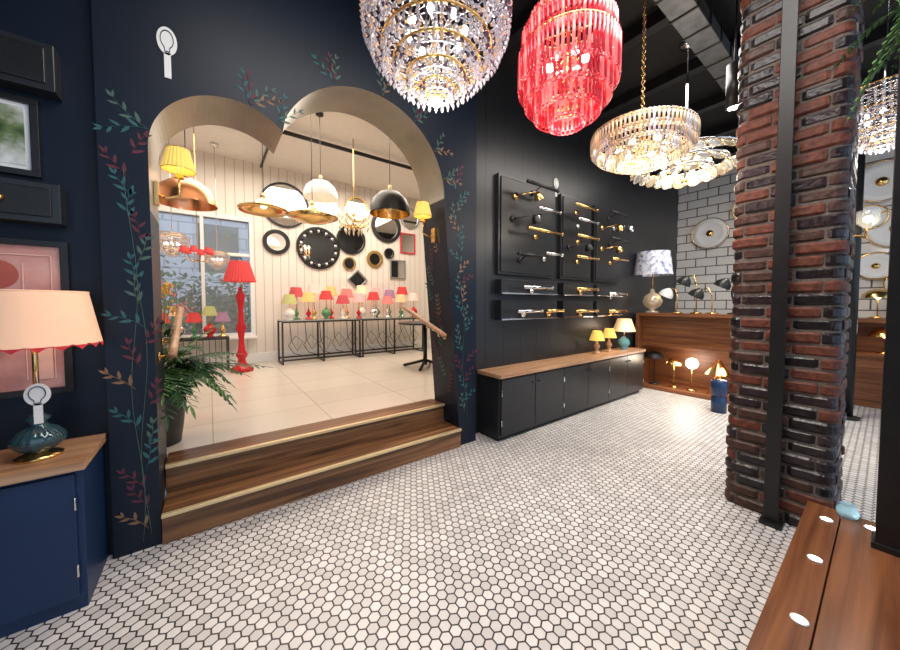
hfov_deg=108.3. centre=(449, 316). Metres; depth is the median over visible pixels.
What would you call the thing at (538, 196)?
lamp
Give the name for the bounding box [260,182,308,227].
round mirror
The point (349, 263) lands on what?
round mirror
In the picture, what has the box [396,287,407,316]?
table lamp
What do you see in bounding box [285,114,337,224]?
pendant light
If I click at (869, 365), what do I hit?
sideboard
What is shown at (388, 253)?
round mirror
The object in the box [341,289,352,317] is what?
table lamp
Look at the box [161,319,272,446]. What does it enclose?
potted palm
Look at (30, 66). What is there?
cabinet
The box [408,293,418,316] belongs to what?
table lamp
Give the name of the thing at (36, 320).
table lamp
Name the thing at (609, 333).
table lamp
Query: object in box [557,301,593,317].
ledge
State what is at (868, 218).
steel pole
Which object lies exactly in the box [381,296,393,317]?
table lamp
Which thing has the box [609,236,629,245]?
picture light
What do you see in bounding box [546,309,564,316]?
picture light
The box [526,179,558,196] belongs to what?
picture light
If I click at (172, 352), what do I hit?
handrail
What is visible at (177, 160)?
light
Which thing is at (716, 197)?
wall
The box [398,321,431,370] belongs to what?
pedestal table
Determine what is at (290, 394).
floor
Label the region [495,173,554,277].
display board
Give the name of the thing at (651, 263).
table lamp
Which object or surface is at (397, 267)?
square mirror
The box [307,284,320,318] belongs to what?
table lamp
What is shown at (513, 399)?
base cabinet
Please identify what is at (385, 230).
round mirror
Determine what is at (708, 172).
chandelier
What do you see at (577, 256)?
picture light
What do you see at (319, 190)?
pendant light
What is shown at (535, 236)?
picture light
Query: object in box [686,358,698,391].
globe lamp
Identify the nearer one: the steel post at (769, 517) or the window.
the steel post at (769, 517)
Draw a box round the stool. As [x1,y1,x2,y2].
[711,379,727,413]
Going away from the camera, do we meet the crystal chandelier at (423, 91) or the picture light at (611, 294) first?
the crystal chandelier at (423, 91)
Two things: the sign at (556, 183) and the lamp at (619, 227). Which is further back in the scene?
the lamp at (619, 227)
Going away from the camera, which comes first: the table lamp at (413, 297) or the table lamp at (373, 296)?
the table lamp at (373, 296)
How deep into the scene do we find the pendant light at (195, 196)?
3.03 m
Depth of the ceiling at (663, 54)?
3.50 m
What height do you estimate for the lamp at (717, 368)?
0.542 m
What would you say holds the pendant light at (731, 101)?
hanging from the ceiling at (663, 54)
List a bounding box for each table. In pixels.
[166,336,229,369]
[277,318,360,364]
[354,316,422,356]
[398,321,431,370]
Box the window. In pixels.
[158,205,256,341]
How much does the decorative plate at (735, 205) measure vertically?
0.528 m
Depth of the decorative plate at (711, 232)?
6.39 m
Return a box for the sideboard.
[854,317,885,408]
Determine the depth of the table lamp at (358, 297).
6.53 m
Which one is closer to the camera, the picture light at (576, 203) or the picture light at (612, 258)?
the picture light at (576, 203)
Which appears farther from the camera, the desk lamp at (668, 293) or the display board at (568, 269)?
the desk lamp at (668, 293)
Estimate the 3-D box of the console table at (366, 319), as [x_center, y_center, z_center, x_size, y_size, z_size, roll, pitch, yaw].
[-1.320,0.400,7.167,1.448,0.790,0.448,-2,3,-36]
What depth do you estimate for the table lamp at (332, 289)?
6.44 m
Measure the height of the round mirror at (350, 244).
0.620 m
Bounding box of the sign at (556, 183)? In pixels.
[554,178,558,196]
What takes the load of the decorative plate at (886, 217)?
attached to the wall at (716, 197)
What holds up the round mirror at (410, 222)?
attached to the wall at (237, 181)
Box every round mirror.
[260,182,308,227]
[262,229,289,254]
[296,227,339,268]
[314,202,337,215]
[336,225,365,253]
[342,257,355,269]
[345,196,368,221]
[366,251,382,267]
[371,216,400,242]
[384,248,393,258]
[400,208,418,228]
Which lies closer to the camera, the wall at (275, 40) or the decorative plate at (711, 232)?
the wall at (275, 40)
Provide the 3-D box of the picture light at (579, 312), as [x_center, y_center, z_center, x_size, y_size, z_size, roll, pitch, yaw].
[1.872,-0.060,4.532,0.546,0.101,0.142,-2,3,-36]
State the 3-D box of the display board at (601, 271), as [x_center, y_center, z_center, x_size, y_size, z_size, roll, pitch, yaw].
[2.475,-1.118,5.132,0.770,1.140,0.065,-2,3,-36]
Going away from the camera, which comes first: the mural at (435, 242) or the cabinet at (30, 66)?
the cabinet at (30, 66)
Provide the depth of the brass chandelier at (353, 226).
5.03 m
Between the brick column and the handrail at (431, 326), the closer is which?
the brick column
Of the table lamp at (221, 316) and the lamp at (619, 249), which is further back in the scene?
the table lamp at (221, 316)
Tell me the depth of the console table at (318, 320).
6.15 m
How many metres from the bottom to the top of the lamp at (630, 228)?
0.114 m
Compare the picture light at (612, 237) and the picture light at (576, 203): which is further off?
the picture light at (612, 237)
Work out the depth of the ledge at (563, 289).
4.48 m
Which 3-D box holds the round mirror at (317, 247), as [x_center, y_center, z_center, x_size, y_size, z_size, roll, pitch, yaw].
[-2.642,-1.382,6.548,0.840,0.840,0.052,-2,3,-36]
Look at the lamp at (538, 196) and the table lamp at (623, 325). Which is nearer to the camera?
the lamp at (538, 196)
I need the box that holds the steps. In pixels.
[161,399,461,544]
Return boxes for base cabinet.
[0,433,107,638]
[477,347,645,440]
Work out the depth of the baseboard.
6.43 m
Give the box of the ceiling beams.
[403,0,899,169]
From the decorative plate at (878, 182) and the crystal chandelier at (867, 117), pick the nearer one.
the crystal chandelier at (867, 117)
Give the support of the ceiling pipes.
attached to the ceiling at (293, 154)
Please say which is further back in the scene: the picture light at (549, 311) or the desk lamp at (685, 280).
the desk lamp at (685, 280)
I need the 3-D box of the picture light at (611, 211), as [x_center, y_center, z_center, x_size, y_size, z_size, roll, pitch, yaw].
[2.537,-1.549,5.005,0.496,0.102,0.192,-2,3,-36]
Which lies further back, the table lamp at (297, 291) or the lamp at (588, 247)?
the table lamp at (297, 291)
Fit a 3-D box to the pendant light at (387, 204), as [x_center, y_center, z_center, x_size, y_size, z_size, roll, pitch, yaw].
[-0.790,-2.032,4.254,0.520,1.366,0.520,-2,3,-36]
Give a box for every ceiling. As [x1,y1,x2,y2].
[166,112,420,199]
[420,0,899,174]
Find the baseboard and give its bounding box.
[164,340,430,366]
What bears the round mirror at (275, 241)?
attached to the wall at (237, 181)
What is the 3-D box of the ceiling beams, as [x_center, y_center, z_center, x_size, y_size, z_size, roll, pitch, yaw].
[2.048,-2.637,1.166,9.600,0.120,5.600,-2,3,-36]
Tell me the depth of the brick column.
2.08 m
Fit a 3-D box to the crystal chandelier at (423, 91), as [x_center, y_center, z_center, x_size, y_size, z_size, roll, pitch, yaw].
[-0.069,-1.896,1.644,0.760,1.637,0.760,0,2,8]
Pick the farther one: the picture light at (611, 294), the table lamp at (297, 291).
the table lamp at (297, 291)
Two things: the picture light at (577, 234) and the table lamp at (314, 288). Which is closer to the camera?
the picture light at (577, 234)
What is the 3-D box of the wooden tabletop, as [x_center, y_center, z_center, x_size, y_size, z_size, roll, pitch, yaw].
[1.607,1.286,0.399,2.600,0.300,1.850,-2,3,-36]
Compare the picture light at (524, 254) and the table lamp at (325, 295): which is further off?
the table lamp at (325, 295)
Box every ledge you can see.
[495,279,557,294]
[495,300,557,319]
[557,283,593,295]
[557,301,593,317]
[591,285,622,296]
[593,301,622,315]
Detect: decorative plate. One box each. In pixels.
[691,217,728,248]
[732,204,736,218]
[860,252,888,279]
[862,204,889,229]
[863,159,893,202]
[864,209,891,247]
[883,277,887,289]
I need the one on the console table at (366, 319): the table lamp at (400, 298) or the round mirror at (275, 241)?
the table lamp at (400, 298)
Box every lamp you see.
[0,289,103,464]
[162,313,169,338]
[168,306,185,338]
[185,313,202,337]
[201,306,216,336]
[214,312,230,336]
[223,260,255,372]
[282,294,296,319]
[289,287,302,318]
[301,292,315,319]
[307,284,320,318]
[319,291,332,318]
[325,286,337,317]
[336,295,349,318]
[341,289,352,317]
[352,293,364,317]
[356,285,367,317]
[367,292,379,317]
[371,288,381,316]
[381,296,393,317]
[384,290,394,316]
[395,294,406,316]
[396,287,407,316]
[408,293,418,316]
[510,214,540,223]
[513,191,543,201]
[567,243,592,251]
[589,330,604,353]
[600,224,623,231]
[600,246,623,252]
[603,328,616,351]
[612,225,634,231]
[614,318,635,349]
[634,250,672,312]
[645,351,664,384]
[659,288,682,313]
[666,358,682,387]
[675,275,701,313]
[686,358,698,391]
[688,288,718,313]
[704,360,729,393]
[714,278,733,314]
[860,289,886,318]
[868,328,884,353]
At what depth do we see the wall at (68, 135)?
1.75 m
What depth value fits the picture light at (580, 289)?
4.49 m
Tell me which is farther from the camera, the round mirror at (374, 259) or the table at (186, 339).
the round mirror at (374, 259)
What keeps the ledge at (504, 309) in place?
attached to the wall at (509, 143)
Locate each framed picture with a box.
[0,91,42,178]
[0,237,75,398]
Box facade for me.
[159,213,249,327]
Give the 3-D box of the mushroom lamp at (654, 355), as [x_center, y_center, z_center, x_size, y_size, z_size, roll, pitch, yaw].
[3.585,0.882,5.701,0.300,0.580,0.300,-2,3,-36]
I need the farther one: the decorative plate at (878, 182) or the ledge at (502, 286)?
the decorative plate at (878, 182)
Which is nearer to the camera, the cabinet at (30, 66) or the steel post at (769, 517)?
the cabinet at (30, 66)
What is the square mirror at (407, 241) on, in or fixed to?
attached to the wall at (237, 181)
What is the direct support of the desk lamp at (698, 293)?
on the display unit
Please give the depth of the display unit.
5.40 m
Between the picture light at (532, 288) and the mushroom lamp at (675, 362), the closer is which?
the picture light at (532, 288)
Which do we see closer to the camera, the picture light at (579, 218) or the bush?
the picture light at (579, 218)
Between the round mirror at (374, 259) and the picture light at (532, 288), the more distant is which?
the round mirror at (374, 259)
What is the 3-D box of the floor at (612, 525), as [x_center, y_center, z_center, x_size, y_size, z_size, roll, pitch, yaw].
[2.266,1.436,1.702,10.800,0.100,5.950,-2,3,-36]
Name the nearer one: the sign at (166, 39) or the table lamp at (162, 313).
the sign at (166, 39)
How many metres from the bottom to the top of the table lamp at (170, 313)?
0.500 m
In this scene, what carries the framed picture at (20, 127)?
attached to the wall at (68, 135)
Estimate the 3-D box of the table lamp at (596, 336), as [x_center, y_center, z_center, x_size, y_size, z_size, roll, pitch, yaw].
[2.175,0.376,4.812,0.216,0.340,0.216,-2,3,-36]
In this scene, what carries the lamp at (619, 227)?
attached to the display board at (601, 271)
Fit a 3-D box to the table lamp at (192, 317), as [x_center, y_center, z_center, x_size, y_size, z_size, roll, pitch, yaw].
[-4.057,0.132,5.155,0.227,0.400,0.227,-2,3,-36]
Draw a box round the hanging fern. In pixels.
[831,0,899,122]
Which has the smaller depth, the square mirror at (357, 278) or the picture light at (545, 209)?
the picture light at (545, 209)
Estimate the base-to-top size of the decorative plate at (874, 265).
0.412 m
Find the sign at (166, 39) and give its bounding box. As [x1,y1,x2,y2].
[156,26,176,78]
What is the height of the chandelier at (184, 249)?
1.945 m
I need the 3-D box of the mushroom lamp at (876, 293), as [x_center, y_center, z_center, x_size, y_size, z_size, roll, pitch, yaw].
[6.130,-0.189,4.657,0.320,0.420,0.320,-2,3,-36]
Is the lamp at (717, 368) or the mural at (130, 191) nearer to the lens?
the mural at (130, 191)
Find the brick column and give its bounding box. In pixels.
[725,0,864,526]
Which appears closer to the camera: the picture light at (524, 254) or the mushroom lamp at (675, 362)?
the picture light at (524, 254)
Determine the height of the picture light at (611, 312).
0.101 m
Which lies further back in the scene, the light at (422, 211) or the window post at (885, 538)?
the light at (422, 211)
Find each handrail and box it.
[158,306,183,361]
[402,306,446,338]
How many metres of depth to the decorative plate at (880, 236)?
4.77 m
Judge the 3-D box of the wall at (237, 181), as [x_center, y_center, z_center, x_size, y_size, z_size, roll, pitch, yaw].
[-2.541,-1.000,6.763,7.400,3.620,0.150,-2,3,-36]
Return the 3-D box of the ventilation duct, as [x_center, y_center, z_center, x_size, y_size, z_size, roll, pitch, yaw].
[3.104,-2.547,3.527,6.500,0.140,0.210,-2,3,-36]
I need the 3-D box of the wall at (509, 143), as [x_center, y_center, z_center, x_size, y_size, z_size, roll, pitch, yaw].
[2.508,-0.807,5.368,5.950,4.100,0.250,-2,3,-36]
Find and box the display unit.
[635,313,732,403]
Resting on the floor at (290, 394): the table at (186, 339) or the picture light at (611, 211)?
the table at (186, 339)
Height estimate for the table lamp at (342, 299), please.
0.460 m
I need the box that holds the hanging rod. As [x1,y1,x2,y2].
[679,41,691,107]
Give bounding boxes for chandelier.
[159,140,190,257]
[178,127,214,262]
[204,142,229,269]
[339,139,368,236]
[359,0,511,112]
[518,0,621,135]
[590,0,700,174]
[630,136,737,189]
[857,0,898,154]
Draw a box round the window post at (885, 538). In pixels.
[871,54,899,557]
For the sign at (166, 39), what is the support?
attached to the wall at (275, 40)
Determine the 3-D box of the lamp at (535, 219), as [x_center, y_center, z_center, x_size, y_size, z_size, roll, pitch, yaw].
[0.885,-1.136,3.788,0.363,0.114,0.107,0,2,-6]
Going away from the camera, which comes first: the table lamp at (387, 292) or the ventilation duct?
the ventilation duct
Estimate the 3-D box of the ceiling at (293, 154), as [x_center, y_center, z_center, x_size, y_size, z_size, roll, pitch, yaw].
[-1.396,-2.800,5.145,7.400,0.100,4.100,-2,3,-36]
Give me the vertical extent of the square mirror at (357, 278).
0.449 m
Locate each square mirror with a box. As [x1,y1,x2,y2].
[347,270,367,287]
[390,259,405,278]
[400,232,415,254]
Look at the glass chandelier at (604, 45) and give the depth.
1.89 m
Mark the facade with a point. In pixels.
(237, 242)
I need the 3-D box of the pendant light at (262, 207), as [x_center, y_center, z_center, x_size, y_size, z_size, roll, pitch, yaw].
[-2.235,-1.980,3.871,0.540,1.440,0.540,-2,3,-36]
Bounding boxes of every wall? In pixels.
[0,0,113,555]
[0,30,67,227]
[91,0,476,558]
[157,144,430,359]
[476,63,677,432]
[675,125,894,317]
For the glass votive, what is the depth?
1.74 m
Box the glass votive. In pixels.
[836,501,859,520]
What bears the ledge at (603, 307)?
attached to the wall at (509, 143)
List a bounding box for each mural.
[92,51,476,541]
[425,242,452,391]
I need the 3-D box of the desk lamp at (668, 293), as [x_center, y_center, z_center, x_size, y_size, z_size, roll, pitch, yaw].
[3.717,-0.274,5.477,0.220,0.427,0.354,-2,3,-36]
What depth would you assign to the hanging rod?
3.31 m
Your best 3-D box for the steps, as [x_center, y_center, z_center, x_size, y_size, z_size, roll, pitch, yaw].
[-0.953,1.149,2.821,2.290,0.386,0.525,-2,3,-36]
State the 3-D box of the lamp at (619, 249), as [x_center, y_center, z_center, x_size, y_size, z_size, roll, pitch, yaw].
[2.469,-1.031,4.965,0.363,0.114,0.107,0,2,-6]
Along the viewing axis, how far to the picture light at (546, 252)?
4.03 m
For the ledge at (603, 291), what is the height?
0.170 m
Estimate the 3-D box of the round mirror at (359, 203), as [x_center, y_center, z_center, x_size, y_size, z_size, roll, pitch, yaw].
[-2.002,-2.320,6.993,0.520,0.520,0.040,-2,3,-36]
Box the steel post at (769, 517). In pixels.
[758,0,798,530]
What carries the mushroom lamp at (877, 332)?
on the sideboard
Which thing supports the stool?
on the floor at (612, 525)
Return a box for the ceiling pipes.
[260,130,411,169]
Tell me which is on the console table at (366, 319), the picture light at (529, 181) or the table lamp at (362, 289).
the table lamp at (362, 289)
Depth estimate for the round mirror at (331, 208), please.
6.64 m
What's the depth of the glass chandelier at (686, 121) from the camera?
2.53 m
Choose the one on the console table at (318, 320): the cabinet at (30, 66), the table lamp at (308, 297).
the table lamp at (308, 297)
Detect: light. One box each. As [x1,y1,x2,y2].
[154,145,196,205]
[159,130,217,211]
[237,144,287,217]
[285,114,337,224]
[303,112,337,202]
[370,138,409,218]
[413,201,435,242]
[517,251,543,262]
[517,309,542,316]
[523,285,553,293]
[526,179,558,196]
[527,226,563,239]
[537,205,561,218]
[542,251,563,261]
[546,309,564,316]
[574,202,597,214]
[575,255,598,263]
[576,217,598,228]
[576,233,599,244]
[576,287,598,294]
[576,309,598,315]
[607,210,627,220]
[608,257,628,264]
[608,292,627,298]
[608,309,626,315]
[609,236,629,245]
[725,0,739,111]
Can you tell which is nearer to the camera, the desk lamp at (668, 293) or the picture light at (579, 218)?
the picture light at (579, 218)
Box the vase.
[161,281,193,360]
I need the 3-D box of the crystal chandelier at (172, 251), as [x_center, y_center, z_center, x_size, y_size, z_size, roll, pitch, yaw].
[-4.085,-1.801,4.749,0.427,1.865,0.427,0,2,-3]
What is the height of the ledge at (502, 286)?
0.170 m
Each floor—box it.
[0,388,880,649]
[167,347,434,456]
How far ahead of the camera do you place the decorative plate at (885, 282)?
4.74 m
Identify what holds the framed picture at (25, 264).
attached to the wall at (68, 135)
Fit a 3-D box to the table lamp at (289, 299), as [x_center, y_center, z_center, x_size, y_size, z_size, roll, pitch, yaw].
[-2.886,-0.175,5.848,0.260,0.460,0.260,-2,3,-36]
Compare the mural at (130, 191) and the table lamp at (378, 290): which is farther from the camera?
the table lamp at (378, 290)
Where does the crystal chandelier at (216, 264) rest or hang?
hanging from the ceiling at (293, 154)
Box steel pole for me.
[845,91,880,420]
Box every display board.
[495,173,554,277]
[557,194,590,280]
[591,205,619,282]
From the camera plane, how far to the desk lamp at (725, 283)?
4.88 m
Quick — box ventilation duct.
[654,0,738,92]
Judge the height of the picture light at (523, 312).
0.101 m
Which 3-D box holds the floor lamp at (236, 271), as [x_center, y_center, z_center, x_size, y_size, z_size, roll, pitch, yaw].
[-3.337,-0.004,5.185,0.453,1.750,0.451,-2,3,-36]
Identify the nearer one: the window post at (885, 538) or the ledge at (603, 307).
the window post at (885, 538)
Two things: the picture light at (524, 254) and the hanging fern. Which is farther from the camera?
the picture light at (524, 254)
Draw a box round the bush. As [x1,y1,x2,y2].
[160,234,249,334]
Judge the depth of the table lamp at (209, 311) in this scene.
5.22 m

